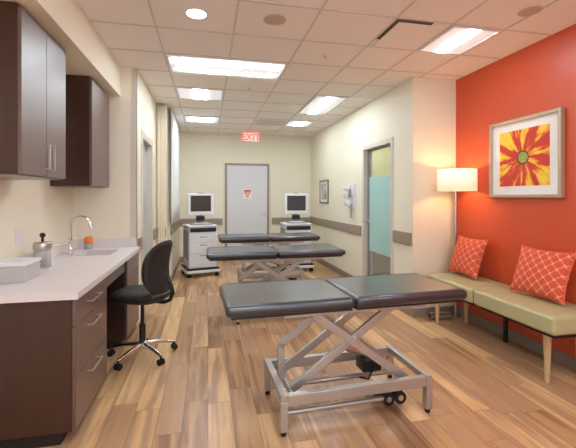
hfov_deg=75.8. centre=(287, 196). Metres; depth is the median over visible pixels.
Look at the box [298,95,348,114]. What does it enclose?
recessed light
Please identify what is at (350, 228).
trim
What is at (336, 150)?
wall
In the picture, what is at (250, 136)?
exit sign
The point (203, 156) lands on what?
wall
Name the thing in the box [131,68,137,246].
trim
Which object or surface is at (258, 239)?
table
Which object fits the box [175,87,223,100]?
recessed light
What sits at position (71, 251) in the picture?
handle
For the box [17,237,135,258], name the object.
backsplash
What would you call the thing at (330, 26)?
ceiling
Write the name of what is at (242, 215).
door
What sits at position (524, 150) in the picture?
print
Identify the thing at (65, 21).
wall
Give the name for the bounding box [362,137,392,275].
door
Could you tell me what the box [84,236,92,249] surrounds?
soap bottle
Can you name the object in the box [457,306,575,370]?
baseboard
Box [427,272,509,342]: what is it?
bench
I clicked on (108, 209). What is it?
wall
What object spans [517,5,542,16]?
ceiling speaker
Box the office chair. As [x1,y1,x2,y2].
[107,240,177,370]
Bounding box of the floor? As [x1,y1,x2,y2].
[41,260,575,447]
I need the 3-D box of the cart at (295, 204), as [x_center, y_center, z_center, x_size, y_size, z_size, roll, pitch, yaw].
[0.143,0.652,7.049,0.601,1.455,0.600,0,0,-12]
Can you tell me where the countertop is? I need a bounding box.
[0,247,140,303]
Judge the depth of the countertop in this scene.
2.44 m
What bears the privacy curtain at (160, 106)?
hanging from the ceiling
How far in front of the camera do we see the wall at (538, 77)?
3.54 m
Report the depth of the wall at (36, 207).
2.87 m
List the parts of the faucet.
spout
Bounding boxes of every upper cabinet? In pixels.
[0,1,65,179]
[50,74,109,187]
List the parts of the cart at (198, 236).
panel, control knob panel, slot panel, drawer, drawer, drawer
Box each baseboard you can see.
[170,257,179,280]
[316,260,412,317]
[413,306,453,316]
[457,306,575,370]
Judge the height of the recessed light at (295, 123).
0.016 m
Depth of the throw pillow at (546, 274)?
3.00 m
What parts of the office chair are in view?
leg, leg, seat, leg, backrest, leg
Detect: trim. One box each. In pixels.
[89,0,558,136]
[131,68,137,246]
[138,236,142,251]
[153,227,165,239]
[170,219,180,234]
[181,218,222,225]
[272,217,308,223]
[310,216,360,234]
[393,230,411,245]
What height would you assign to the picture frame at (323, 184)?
0.470 m
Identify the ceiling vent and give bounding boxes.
[253,119,287,125]
[373,19,444,49]
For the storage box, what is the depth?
2.29 m
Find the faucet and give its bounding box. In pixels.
[66,215,93,253]
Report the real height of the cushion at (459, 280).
0.135 m
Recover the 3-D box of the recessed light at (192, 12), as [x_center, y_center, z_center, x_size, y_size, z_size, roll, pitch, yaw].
[-0.688,-1.376,2.777,0.176,0.008,0.176,0,0,-12]
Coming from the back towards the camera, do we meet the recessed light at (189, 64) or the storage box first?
the recessed light at (189, 64)
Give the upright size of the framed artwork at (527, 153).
0.740 m
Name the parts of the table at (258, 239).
scissor arm, frame, scissor arm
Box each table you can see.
[207,244,345,324]
[218,232,319,282]
[219,273,466,436]
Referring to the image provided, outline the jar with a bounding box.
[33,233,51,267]
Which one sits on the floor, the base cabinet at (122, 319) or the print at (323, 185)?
the base cabinet at (122, 319)
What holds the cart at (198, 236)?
on the floor
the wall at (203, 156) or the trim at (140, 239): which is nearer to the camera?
the trim at (140, 239)
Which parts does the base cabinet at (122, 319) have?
door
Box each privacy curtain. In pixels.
[156,103,165,243]
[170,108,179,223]
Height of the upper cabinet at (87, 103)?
0.973 m
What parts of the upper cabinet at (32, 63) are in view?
light rail, door, handle, handle, door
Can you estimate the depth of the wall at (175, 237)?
5.90 m
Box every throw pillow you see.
[448,235,487,279]
[509,245,575,304]
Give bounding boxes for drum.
[428,311,451,319]
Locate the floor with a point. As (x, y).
(488, 391)
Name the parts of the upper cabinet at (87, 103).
light rail, door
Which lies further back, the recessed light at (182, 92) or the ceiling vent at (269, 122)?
the ceiling vent at (269, 122)
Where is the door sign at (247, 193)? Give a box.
[243,189,251,197]
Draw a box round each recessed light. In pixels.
[166,53,287,79]
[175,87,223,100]
[184,7,207,19]
[184,115,219,122]
[284,120,314,126]
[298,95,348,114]
[418,25,501,54]
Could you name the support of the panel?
on the floor
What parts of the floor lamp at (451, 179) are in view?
lamp shade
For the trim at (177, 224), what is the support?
attached to the wall at (175, 237)
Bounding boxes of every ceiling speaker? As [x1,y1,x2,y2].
[263,14,286,24]
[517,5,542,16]
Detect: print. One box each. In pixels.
[321,183,326,199]
[500,123,549,186]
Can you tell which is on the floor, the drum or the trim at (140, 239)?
the drum
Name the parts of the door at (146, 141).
frame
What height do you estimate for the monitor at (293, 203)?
0.385 m
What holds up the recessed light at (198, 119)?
in the ceiling
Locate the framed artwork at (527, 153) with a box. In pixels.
[489,107,564,197]
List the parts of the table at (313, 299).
leg, leg, scissor arm, scissor arm, scissor arm, frame, scissor arm, motor, leg, leg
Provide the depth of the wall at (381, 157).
7.14 m
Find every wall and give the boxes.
[0,0,119,95]
[0,178,75,259]
[76,67,155,325]
[156,105,179,276]
[180,132,309,256]
[310,81,406,275]
[372,147,389,176]
[407,77,455,307]
[456,24,575,357]
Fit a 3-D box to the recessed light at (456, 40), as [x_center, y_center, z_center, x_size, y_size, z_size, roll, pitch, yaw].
[1.494,-1.372,3.264,0.456,0.016,0.526,0,0,-12]
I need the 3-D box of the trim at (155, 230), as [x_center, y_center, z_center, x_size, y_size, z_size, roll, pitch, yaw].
[-1.835,0.517,5.282,0.135,0.145,0.400,0,0,-12]
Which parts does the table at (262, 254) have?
scissor arm, scissor arm, scissor arm, frame, scissor arm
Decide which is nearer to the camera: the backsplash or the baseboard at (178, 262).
the backsplash
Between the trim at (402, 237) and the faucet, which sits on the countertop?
the faucet
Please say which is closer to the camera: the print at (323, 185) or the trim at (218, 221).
the print at (323, 185)
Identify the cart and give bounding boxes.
[180,193,219,277]
[279,193,314,270]
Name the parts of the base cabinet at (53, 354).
drawer, drawer, drawer, handle, handle, handle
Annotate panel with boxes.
[107,263,124,286]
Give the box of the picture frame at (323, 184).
[319,180,328,203]
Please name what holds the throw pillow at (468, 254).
on the bench at (459, 280)
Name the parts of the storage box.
lid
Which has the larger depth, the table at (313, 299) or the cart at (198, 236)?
the cart at (198, 236)
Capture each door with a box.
[141,129,152,284]
[225,163,268,246]
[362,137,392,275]
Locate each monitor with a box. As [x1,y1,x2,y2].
[187,194,213,215]
[284,194,307,213]
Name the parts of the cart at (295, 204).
control knob panel, slot panel, drawer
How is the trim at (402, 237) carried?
attached to the wall at (336, 150)
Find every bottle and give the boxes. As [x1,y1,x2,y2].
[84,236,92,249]
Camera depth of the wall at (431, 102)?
4.30 m
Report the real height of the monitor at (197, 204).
0.385 m
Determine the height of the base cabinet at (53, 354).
0.811 m
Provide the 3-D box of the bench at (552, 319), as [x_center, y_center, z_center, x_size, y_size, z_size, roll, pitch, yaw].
[2.006,1.113,3.030,0.482,0.535,0.811,0,0,-12]
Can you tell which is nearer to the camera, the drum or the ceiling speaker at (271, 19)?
the ceiling speaker at (271, 19)
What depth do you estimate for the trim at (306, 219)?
8.35 m
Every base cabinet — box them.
[0,277,106,447]
[106,252,138,348]
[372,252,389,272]
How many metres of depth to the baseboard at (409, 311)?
6.49 m
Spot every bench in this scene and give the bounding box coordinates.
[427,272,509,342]
[474,288,575,382]
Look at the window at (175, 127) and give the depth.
6.25 m
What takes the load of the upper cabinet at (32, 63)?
hanging from the wall at (36, 207)
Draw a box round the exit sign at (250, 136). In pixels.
[242,131,259,141]
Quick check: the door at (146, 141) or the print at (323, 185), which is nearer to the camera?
the door at (146, 141)
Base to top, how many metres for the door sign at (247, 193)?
0.200 m
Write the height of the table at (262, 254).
0.781 m
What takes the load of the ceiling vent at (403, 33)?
in the ceiling
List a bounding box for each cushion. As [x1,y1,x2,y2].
[427,272,509,302]
[474,288,575,335]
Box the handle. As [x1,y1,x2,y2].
[69,247,77,256]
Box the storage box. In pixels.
[0,257,40,283]
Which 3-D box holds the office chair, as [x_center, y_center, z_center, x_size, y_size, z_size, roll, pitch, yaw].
[-1.262,0.875,3.196,0.603,1.010,0.581,0,0,10]
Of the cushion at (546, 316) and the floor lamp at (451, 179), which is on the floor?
the floor lamp at (451, 179)
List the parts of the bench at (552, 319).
under frame, leg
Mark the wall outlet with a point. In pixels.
(19, 230)
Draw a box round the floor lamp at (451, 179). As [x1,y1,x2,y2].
[437,168,476,317]
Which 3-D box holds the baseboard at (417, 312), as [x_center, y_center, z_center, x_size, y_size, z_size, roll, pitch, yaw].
[1.704,1.330,4.301,0.548,0.100,0.012,0,0,-12]
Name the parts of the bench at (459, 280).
leg, leg, leg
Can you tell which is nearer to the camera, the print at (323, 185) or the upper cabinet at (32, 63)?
the upper cabinet at (32, 63)
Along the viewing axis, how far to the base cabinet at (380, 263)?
6.54 m
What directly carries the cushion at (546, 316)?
on the bench at (552, 319)
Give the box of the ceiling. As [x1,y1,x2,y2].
[76,0,575,136]
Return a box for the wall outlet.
[16,228,21,245]

